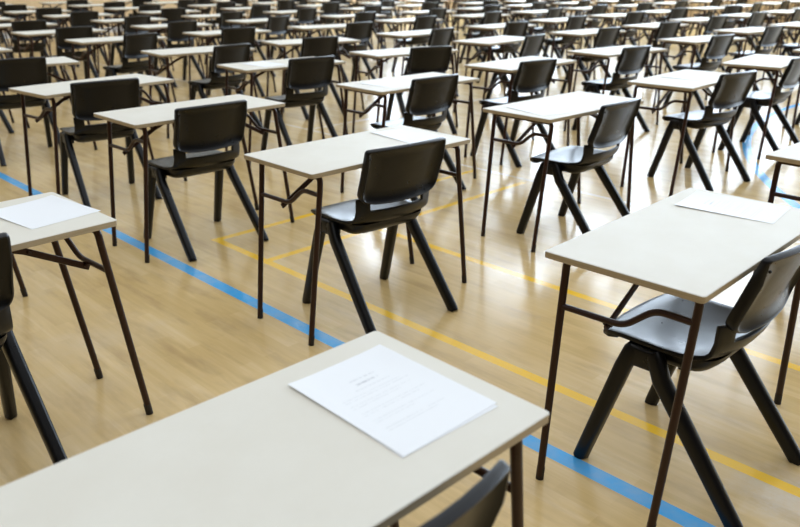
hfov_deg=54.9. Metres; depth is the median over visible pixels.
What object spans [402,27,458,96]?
plastic chair
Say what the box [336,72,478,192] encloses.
desk
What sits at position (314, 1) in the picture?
desk
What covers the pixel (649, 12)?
desk
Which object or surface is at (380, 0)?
plastic chair
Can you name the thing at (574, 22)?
plastic chair
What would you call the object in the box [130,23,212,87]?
desk
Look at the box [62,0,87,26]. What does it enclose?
plastic chair
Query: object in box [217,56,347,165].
desk
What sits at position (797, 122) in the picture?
plastic chair
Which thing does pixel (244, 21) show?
desk
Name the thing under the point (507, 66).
desk
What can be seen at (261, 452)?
desk
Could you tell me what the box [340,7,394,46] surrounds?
desk
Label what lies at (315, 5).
desk
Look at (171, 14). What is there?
plastic chair
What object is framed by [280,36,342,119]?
plastic chair
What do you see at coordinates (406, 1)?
desk
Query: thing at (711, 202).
paper
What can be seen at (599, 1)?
desk
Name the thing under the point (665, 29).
plastic chair
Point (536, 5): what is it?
plastic chair
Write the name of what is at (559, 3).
desk
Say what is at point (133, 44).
plastic chair
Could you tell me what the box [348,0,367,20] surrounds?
plastic chair
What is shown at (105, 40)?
desk
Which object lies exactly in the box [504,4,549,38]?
desk
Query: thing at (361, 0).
desk
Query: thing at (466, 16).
desk
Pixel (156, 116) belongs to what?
desk
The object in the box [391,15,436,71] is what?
plastic chair
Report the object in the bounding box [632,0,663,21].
desk
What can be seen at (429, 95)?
plastic chair
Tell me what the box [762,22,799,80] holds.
desk
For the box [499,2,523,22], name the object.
plastic chair
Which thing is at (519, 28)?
plastic chair
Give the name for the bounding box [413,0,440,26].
plastic chair
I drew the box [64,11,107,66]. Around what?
plastic chair
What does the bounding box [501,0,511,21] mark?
plastic chair
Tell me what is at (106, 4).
plastic chair
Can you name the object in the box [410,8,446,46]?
plastic chair
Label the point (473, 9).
desk
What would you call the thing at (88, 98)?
plastic chair
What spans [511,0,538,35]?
plastic chair
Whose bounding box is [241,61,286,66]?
paper
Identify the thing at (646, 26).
desk
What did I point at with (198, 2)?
plastic chair
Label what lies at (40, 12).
plastic chair
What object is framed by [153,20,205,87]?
plastic chair
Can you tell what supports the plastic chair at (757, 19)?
on the floor
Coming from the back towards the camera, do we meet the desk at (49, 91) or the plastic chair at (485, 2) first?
the plastic chair at (485, 2)
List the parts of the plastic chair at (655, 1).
backrest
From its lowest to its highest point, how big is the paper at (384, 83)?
0.003 m
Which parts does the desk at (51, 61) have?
leg, rail, leg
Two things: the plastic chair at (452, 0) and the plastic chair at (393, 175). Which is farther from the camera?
the plastic chair at (452, 0)
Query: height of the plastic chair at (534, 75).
0.774 m
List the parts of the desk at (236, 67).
leg, rail, leg, leg, leg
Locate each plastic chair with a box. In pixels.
[0,1,13,44]
[0,4,33,46]
[0,57,59,165]
[0,110,13,133]
[0,232,67,464]
[6,20,56,81]
[29,7,69,56]
[47,26,98,99]
[60,78,161,206]
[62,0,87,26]
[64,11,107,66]
[98,2,124,46]
[102,33,166,103]
[110,15,161,73]
[128,0,151,32]
[138,4,166,46]
[143,100,268,261]
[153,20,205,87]
[154,8,185,46]
[177,0,200,38]
[188,43,262,127]
[189,0,217,30]
[204,11,242,64]
[205,2,235,44]
[208,27,264,96]
[230,0,247,23]
[242,4,276,52]
[249,0,271,18]
[251,15,288,76]
[261,55,337,150]
[276,0,298,38]
[280,8,316,55]
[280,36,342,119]
[290,0,312,31]
[293,1,318,25]
[302,137,457,333]
[313,2,339,36]
[318,0,345,35]
[335,1,352,23]
[335,22,375,82]
[338,12,379,66]
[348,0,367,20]
[363,5,384,49]
[370,74,465,200]
[375,0,395,41]
[376,0,402,24]
[377,0,395,31]
[386,46,456,134]
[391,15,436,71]
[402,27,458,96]
[408,2,438,38]
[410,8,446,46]
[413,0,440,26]
[419,460,510,526]
[450,0,464,14]
[455,0,479,24]
[459,11,501,62]
[462,0,483,31]
[467,5,500,51]
[470,0,498,35]
[470,58,556,167]
[476,21,528,86]
[485,33,545,98]
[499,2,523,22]
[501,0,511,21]
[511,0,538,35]
[515,2,546,43]
[516,97,641,233]
[527,8,563,57]
[534,0,560,24]
[542,15,586,73]
[556,0,571,30]
[557,0,590,40]
[560,27,620,94]
[568,5,607,48]
[572,45,650,131]
[573,245,799,526]
[586,0,610,26]
[601,0,630,27]
[616,2,652,45]
[616,11,644,59]
[628,21,680,77]
[644,0,663,22]
[647,8,687,55]
[647,70,756,190]
[653,0,687,38]
[663,34,734,109]
[675,15,727,70]
[688,0,721,34]
[699,5,742,47]
[718,57,799,151]
[720,0,746,28]
[725,11,767,51]
[728,25,784,90]
[730,2,762,44]
[757,0,790,37]
[765,8,799,55]
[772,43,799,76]
[795,112,799,124]
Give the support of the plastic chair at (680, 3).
on the floor
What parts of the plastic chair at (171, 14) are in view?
backrest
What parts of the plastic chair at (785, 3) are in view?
backrest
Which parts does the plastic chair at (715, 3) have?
seat, backrest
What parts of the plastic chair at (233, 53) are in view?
leg, leg, seat, backrest, leg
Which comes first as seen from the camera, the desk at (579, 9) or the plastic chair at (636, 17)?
the plastic chair at (636, 17)
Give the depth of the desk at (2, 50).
6.98 m
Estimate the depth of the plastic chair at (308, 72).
5.94 m
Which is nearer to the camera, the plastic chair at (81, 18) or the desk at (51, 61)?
the desk at (51, 61)
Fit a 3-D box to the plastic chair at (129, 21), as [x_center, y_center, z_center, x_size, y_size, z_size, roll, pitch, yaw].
[-3.650,-2.981,10.506,0.527,0.774,0.484,15,25,33]
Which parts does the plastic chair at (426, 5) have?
backrest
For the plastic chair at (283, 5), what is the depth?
15.13 m
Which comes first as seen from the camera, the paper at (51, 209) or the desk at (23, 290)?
the paper at (51, 209)
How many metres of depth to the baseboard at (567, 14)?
21.49 m
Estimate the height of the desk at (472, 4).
0.712 m
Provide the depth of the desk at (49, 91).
4.79 m
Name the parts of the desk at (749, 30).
rail, leg, leg, leg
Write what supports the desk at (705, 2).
on the floor
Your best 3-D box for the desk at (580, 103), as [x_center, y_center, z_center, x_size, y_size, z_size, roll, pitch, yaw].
[0.929,-0.554,4.391,0.958,0.712,0.444,-19,28,-40]
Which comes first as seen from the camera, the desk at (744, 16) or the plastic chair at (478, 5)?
the desk at (744, 16)
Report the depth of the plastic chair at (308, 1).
19.00 m
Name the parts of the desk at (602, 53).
leg, rail, leg, leg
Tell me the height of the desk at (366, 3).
0.712 m
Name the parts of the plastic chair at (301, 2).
backrest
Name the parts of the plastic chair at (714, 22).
leg, leg, leg, backrest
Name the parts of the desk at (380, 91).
leg, rail, leg, rail, leg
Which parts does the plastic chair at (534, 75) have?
leg, leg, seat, leg, backrest, leg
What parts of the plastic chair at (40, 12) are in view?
backrest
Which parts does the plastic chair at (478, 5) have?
backrest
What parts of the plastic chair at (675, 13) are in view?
backrest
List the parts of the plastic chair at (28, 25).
seat, backrest, leg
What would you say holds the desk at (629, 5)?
on the floor
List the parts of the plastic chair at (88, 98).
leg, leg, seat, backrest, leg, leg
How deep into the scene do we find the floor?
3.50 m
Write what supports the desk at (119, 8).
on the floor
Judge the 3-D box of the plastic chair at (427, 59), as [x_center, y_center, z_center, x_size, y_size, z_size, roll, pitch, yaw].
[0.184,-1.565,6.897,0.484,0.774,0.527,-11,24,-26]
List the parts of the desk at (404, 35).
leg, rail, leg, leg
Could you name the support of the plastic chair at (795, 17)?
on the floor
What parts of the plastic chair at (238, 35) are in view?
leg, backrest, leg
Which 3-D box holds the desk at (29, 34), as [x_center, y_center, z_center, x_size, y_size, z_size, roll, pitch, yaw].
[-3.830,-2.292,8.821,0.444,0.712,0.958,20,29,41]
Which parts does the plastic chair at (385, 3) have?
backrest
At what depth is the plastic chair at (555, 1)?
19.34 m
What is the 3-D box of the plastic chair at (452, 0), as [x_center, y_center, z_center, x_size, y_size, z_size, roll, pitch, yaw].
[1.863,-7.837,23.057,0.527,0.774,0.484,20,29,41]
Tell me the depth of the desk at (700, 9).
13.79 m
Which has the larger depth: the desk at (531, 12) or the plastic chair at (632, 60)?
the desk at (531, 12)
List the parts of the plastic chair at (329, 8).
seat, backrest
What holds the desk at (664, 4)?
on the floor
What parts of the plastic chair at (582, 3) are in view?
backrest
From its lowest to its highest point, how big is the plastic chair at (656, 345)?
0.774 m
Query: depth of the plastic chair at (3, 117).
6.89 m
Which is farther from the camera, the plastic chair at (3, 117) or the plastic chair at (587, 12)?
the plastic chair at (587, 12)
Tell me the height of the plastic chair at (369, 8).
0.774 m
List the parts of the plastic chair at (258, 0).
backrest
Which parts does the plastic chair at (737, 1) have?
backrest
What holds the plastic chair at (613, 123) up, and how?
on the floor
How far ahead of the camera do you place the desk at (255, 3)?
15.10 m
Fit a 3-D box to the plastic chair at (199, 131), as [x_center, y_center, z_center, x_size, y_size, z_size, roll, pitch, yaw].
[-1.073,-0.494,4.128,0.484,0.774,0.527,-19,28,-41]
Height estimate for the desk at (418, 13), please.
0.712 m
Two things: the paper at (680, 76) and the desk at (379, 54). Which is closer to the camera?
the paper at (680, 76)
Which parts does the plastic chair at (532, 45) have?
leg, leg, leg, backrest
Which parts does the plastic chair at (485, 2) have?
backrest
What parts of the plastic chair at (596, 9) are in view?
seat, backrest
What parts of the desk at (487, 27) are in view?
leg, rail, leg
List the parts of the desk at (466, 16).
rail, leg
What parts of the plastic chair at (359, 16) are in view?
backrest, leg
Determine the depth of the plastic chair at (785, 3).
15.76 m
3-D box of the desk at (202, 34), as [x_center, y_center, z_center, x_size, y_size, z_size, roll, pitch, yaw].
[-1.936,-2.297,8.852,0.958,0.712,0.444,-19,29,-41]
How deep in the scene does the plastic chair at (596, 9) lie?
13.66 m
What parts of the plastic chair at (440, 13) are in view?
backrest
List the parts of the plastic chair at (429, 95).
seat, backrest, leg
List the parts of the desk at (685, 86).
leg, rail, leg, leg, leg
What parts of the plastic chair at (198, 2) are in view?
seat, backrest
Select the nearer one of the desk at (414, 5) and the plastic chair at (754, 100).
the plastic chair at (754, 100)
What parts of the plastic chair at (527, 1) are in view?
backrest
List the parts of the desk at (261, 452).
leg, rail, leg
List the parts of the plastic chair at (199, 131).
leg, leg, seat, backrest, leg, leg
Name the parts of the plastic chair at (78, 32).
leg, leg, seat, backrest, leg, leg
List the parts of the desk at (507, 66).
leg, rail, leg, leg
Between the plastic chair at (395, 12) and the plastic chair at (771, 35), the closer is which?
the plastic chair at (771, 35)
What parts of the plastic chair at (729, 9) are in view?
seat, backrest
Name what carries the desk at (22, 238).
on the floor
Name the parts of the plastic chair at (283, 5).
backrest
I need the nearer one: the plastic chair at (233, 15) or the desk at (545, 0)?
the plastic chair at (233, 15)
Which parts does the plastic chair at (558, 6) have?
backrest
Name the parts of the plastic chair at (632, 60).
leg, leg, seat, leg, backrest, leg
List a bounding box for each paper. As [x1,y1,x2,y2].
[0,195,99,228]
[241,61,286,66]
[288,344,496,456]
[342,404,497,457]
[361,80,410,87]
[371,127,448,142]
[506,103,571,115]
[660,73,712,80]
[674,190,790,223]
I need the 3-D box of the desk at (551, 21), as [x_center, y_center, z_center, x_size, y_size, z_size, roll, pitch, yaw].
[2.280,-3.106,10.973,0.958,0.712,0.444,-19,28,-40]
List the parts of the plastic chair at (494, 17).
leg, leg, seat, backrest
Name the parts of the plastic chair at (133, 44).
leg, seat, backrest, leg, leg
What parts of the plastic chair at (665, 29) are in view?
leg, leg, seat, backrest, leg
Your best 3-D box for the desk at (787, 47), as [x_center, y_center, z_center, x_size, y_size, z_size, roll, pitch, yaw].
[5.323,-2.834,10.212,0.484,0.774,0.527,-19,28,-40]
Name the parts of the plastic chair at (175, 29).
leg, leg, seat, backrest, leg, leg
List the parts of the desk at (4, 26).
leg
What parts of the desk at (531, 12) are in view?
rail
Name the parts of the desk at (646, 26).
rail, leg, leg, leg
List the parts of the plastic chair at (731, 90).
leg, leg, leg, seat, backrest, leg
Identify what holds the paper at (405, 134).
on the desk at (312, 160)
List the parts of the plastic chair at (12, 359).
seat, backrest, leg, leg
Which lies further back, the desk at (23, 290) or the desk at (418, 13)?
the desk at (418, 13)
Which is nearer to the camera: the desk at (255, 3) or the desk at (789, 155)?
the desk at (789, 155)
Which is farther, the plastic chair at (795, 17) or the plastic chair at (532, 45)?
the plastic chair at (795, 17)
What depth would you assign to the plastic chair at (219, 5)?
14.17 m
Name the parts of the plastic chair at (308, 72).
leg, leg, seat, backrest, leg, leg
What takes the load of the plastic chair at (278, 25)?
on the floor
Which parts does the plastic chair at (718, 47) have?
leg, leg, seat, backrest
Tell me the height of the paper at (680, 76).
0.003 m
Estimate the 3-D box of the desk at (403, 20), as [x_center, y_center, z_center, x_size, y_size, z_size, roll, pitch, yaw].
[0.137,-3.058,10.829,0.958,0.712,0.444,-19,28,-40]
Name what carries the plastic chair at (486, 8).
on the floor
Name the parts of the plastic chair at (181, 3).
backrest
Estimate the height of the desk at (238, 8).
0.712 m
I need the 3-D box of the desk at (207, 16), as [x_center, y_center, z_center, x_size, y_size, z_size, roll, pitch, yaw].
[-2.732,-3.370,11.605,0.958,0.712,0.444,-19,28,-40]
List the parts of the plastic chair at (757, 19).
leg, backrest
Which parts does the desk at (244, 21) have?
leg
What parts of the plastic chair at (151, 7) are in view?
backrest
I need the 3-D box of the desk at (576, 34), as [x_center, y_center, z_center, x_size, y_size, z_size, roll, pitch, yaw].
[2.187,-2.354,9.037,0.958,0.712,0.444,-18,28,-39]
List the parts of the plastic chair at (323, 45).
leg, leg, backrest, leg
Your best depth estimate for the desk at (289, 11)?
12.38 m
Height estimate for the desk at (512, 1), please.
0.712 m
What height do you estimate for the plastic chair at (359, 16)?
0.774 m
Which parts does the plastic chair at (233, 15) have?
backrest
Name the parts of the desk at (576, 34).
leg, rail, leg, leg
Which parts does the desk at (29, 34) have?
leg, rail, leg, leg, leg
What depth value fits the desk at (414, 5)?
14.33 m
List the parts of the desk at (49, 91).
leg, rail, leg, leg, rail, leg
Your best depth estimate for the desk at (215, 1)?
16.11 m
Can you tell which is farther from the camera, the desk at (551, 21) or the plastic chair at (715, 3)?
the plastic chair at (715, 3)
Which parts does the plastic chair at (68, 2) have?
backrest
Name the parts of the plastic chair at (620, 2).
backrest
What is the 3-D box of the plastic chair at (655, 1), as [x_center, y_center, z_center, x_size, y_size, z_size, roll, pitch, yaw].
[5.723,-5.694,17.578,0.527,0.774,0.484,19,28,40]
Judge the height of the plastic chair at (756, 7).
0.774 m
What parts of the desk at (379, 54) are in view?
leg, rail, leg, leg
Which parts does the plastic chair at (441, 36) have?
leg, backrest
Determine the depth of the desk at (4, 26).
9.72 m
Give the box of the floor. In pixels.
[0,12,799,526]
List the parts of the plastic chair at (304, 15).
leg, backrest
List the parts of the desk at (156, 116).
leg, rail, leg, leg, rail, leg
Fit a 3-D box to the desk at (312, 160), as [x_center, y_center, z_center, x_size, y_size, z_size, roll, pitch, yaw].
[-0.146,-0.168,3.387,0.958,0.712,0.444,-19,29,-41]
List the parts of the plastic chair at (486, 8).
backrest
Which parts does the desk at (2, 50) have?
leg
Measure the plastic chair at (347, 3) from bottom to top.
0.774 m
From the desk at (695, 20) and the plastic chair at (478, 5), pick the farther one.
the plastic chair at (478, 5)
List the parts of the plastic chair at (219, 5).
leg, backrest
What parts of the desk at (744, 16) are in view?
rail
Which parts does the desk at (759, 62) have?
leg, rail, leg, leg, leg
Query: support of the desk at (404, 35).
on the floor
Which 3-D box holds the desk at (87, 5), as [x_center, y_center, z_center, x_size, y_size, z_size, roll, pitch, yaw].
[-5.556,-4.429,14.305,0.958,0.712,0.444,-19,28,-40]
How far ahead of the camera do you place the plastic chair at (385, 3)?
15.18 m
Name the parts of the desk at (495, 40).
leg, rail, leg, leg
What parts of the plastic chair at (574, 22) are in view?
leg, leg, seat, leg, backrest, leg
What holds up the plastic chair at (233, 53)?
on the floor
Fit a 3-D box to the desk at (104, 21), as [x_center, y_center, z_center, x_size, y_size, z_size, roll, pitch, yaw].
[-3.678,-3.001,10.646,0.958,0.712,0.444,-19,28,-40]
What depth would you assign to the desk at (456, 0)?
17.28 m
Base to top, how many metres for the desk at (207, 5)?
0.712 m
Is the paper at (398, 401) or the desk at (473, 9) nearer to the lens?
the paper at (398, 401)
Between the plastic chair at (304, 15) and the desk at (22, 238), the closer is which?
the desk at (22, 238)
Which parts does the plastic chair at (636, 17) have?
seat, leg, backrest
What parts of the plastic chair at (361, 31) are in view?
leg, seat, leg, backrest, leg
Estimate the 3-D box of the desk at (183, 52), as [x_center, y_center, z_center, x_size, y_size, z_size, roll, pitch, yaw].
[-1.782,-1.582,7.013,0.958,0.712,0.444,-17,27,-37]
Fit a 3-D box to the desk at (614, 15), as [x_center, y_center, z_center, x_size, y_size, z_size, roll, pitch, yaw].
[3.346,-3.506,12.014,0.958,0.712,0.444,-19,28,-40]
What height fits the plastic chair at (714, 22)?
0.774 m
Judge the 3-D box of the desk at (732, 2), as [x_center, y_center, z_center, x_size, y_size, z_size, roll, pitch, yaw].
[7.665,-5.768,17.878,0.958,0.712,0.444,-19,28,-40]
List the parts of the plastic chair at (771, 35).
leg, leg, seat, leg, backrest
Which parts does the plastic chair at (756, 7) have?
backrest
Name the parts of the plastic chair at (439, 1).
backrest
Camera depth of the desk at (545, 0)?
17.34 m
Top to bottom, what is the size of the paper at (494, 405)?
0.001 m
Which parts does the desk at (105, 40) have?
leg, rail, leg, leg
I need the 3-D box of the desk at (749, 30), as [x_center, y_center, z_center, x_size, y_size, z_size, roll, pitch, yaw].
[4.208,-2.467,9.349,0.958,0.712,0.444,-15,26,-34]
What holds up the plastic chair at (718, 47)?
on the floor
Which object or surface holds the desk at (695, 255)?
on the floor
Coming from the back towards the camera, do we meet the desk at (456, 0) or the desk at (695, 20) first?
the desk at (456, 0)
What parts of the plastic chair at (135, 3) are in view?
backrest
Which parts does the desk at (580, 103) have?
leg, rail, leg, leg, leg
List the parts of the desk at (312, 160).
leg, rail, leg, leg, rail, leg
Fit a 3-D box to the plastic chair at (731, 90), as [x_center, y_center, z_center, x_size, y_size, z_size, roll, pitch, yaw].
[2.134,-0.965,5.370,0.484,0.774,0.527,-15,26,-33]
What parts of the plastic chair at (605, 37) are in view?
leg, seat, leg, leg, backrest, leg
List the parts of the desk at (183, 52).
leg, rail, leg, leg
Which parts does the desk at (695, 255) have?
leg, rail, leg, leg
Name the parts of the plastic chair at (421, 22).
leg, seat, backrest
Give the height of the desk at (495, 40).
0.712 m
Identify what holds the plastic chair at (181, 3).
on the floor
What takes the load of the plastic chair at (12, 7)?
on the floor
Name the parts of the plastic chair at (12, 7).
leg, backrest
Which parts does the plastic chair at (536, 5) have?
seat, backrest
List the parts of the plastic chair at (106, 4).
seat, backrest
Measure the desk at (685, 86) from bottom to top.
0.712 m
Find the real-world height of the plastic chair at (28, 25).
0.774 m
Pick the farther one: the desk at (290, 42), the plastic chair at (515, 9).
the plastic chair at (515, 9)
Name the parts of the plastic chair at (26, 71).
leg, seat, backrest, leg, leg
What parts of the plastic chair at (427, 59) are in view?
leg, leg, backrest, leg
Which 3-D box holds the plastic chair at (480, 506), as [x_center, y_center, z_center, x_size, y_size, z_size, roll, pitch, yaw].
[-0.123,0.632,1.240,0.484,0.774,0.527,-18,27,-38]
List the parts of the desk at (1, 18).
leg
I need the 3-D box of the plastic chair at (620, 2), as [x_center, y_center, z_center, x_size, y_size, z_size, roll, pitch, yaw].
[4.695,-5.352,16.689,0.484,0.774,0.527,-15,26,-34]
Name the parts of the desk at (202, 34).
leg, rail, leg, leg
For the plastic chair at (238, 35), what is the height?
0.774 m
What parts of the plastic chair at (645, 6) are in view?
backrest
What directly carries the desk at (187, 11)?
on the floor
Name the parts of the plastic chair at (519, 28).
leg, leg, seat, backrest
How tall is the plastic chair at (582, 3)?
0.774 m
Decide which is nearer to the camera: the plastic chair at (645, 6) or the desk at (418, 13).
the desk at (418, 13)
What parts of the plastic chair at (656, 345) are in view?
leg, leg, seat, leg, backrest, leg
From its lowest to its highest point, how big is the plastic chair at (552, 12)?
0.774 m
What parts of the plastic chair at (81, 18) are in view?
backrest, leg, leg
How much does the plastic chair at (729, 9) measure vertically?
0.774 m
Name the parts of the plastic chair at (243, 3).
backrest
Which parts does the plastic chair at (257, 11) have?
seat, backrest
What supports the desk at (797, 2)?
on the floor
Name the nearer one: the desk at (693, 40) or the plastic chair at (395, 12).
the desk at (693, 40)
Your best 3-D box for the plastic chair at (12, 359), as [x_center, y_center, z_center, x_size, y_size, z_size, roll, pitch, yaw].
[-1.302,0.274,2.148,0.484,0.774,0.527,-19,28,-40]
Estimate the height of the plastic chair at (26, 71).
0.774 m
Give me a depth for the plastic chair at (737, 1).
17.53 m
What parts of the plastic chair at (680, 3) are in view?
backrest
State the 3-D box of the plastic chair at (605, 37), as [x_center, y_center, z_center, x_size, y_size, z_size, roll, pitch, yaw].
[2.250,-2.362,8.968,0.484,0.774,0.527,-18,27,-38]
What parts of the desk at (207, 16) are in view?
leg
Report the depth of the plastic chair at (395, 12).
19.38 m
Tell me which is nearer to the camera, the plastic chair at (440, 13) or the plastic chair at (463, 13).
the plastic chair at (440, 13)
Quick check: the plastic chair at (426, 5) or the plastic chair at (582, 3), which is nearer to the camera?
the plastic chair at (426, 5)
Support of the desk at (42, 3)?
on the floor
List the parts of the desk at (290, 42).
leg, rail, leg, leg, leg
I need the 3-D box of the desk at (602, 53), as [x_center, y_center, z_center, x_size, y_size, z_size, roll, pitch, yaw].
[1.990,-1.606,7.109,0.958,0.712,0.444,-16,27,-36]
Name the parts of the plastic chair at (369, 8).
backrest, leg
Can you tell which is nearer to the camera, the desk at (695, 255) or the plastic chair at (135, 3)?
the desk at (695, 255)
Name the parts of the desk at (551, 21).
rail, leg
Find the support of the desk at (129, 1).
on the floor
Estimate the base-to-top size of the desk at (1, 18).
0.712 m
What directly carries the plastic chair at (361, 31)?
on the floor
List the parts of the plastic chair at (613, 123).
leg, leg, leg, seat, leg, backrest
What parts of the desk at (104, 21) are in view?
leg, leg, leg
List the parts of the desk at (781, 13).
leg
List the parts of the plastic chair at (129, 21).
leg, leg, backrest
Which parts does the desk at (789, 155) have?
leg, rail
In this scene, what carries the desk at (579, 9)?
on the floor
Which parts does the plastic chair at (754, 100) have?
leg, leg, leg, seat, leg, backrest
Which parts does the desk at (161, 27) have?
rail, leg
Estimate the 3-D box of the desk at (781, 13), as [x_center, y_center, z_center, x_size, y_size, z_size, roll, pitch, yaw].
[6.474,-3.920,13.109,0.958,0.712,0.444,-19,28,-40]
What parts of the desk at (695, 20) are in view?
rail, leg, leg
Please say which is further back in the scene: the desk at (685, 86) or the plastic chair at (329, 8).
the plastic chair at (329, 8)
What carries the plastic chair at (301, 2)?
on the floor
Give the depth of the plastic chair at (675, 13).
12.74 m
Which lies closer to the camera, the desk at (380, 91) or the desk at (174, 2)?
the desk at (380, 91)
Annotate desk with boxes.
[0,6,45,47]
[0,17,21,57]
[0,22,68,80]
[0,47,29,127]
[0,192,152,414]
[0,331,548,526]
[4,10,78,51]
[9,74,187,195]
[11,28,111,77]
[12,254,27,296]
[39,2,92,41]
[43,13,121,67]
[46,57,97,149]
[65,36,176,101]
[68,4,125,35]
[91,17,173,73]
[93,94,294,262]
[103,7,163,46]
[111,0,164,35]
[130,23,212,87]
[137,10,203,56]
[141,45,262,137]
[144,1,197,41]
[181,14,248,66]
[183,29,276,97]
[188,4,241,42]
[210,0,257,25]
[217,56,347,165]
[220,7,278,35]
[226,18,299,74]
[244,125,469,345]
[249,2,301,39]
[261,37,364,117]
[263,10,323,57]
[288,24,369,79]
[296,4,347,38]
[307,0,351,24]
[320,14,387,66]
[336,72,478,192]
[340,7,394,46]
[349,46,458,132]
[358,2,405,33]
[360,0,400,29]
[374,18,441,75]
[376,29,458,93]
[395,4,444,45]
[398,10,454,54]
[404,0,448,29]
[450,13,509,63]
[453,35,524,112]
[454,0,469,32]
[455,7,506,51]
[457,2,502,39]
[464,56,576,164]
[465,23,536,86]
[481,91,643,252]
[503,0,544,31]
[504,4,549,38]
[511,10,564,54]
[529,17,591,68]
[536,188,799,526]
[538,0,576,29]
[546,28,625,95]
[552,2,594,37]
[563,7,611,49]
[563,45,667,130]
[585,13,639,64]
[593,0,633,29]
[611,4,656,44]
[620,69,735,196]
[622,22,687,77]
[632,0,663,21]
[635,10,682,55]
[648,2,690,34]
[653,35,745,112]
[665,17,722,70]
[684,0,724,35]
[684,7,729,35]
[712,27,787,81]
[712,54,799,159]
[714,0,747,28]
[714,13,771,60]
[720,4,762,45]
[753,2,790,36]
[753,142,799,272]
[756,10,794,54]
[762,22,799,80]
[777,0,799,33]
[782,49,799,127]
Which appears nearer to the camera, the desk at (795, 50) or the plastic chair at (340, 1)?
the desk at (795, 50)
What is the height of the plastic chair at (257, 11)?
0.774 m
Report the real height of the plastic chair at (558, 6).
0.774 m
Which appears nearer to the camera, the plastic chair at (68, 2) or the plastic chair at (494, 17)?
the plastic chair at (494, 17)
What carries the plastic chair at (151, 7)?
on the floor
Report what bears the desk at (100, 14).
on the floor
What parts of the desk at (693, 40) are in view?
leg, rail, leg, leg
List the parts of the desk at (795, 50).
leg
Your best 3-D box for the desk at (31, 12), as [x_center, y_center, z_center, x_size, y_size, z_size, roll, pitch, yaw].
[-5.752,-3.694,12.410,0.958,0.712,0.444,-19,28,-40]
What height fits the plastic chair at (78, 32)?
0.774 m
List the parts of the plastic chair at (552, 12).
leg, seat, backrest, leg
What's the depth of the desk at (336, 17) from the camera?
11.48 m
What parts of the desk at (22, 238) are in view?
leg, rail, leg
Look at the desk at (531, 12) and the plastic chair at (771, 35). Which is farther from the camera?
the desk at (531, 12)
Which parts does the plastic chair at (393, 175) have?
leg, leg, seat, leg, backrest, leg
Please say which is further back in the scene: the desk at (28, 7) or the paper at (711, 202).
the desk at (28, 7)
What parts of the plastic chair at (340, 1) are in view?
backrest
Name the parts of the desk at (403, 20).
leg, rail, leg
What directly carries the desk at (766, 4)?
on the floor
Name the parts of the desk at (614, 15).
rail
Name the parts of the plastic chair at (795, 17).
leg, backrest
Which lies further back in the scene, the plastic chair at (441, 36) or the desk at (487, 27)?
the desk at (487, 27)
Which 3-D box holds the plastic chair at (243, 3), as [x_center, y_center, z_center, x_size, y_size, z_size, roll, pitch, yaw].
[-3.454,-5.199,16.216,0.484,0.774,0.527,-17,27,-37]
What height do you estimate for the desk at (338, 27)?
0.712 m
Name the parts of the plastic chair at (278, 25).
leg, seat, leg, backrest, leg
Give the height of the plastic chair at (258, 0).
0.774 m
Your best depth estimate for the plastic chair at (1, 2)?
14.28 m

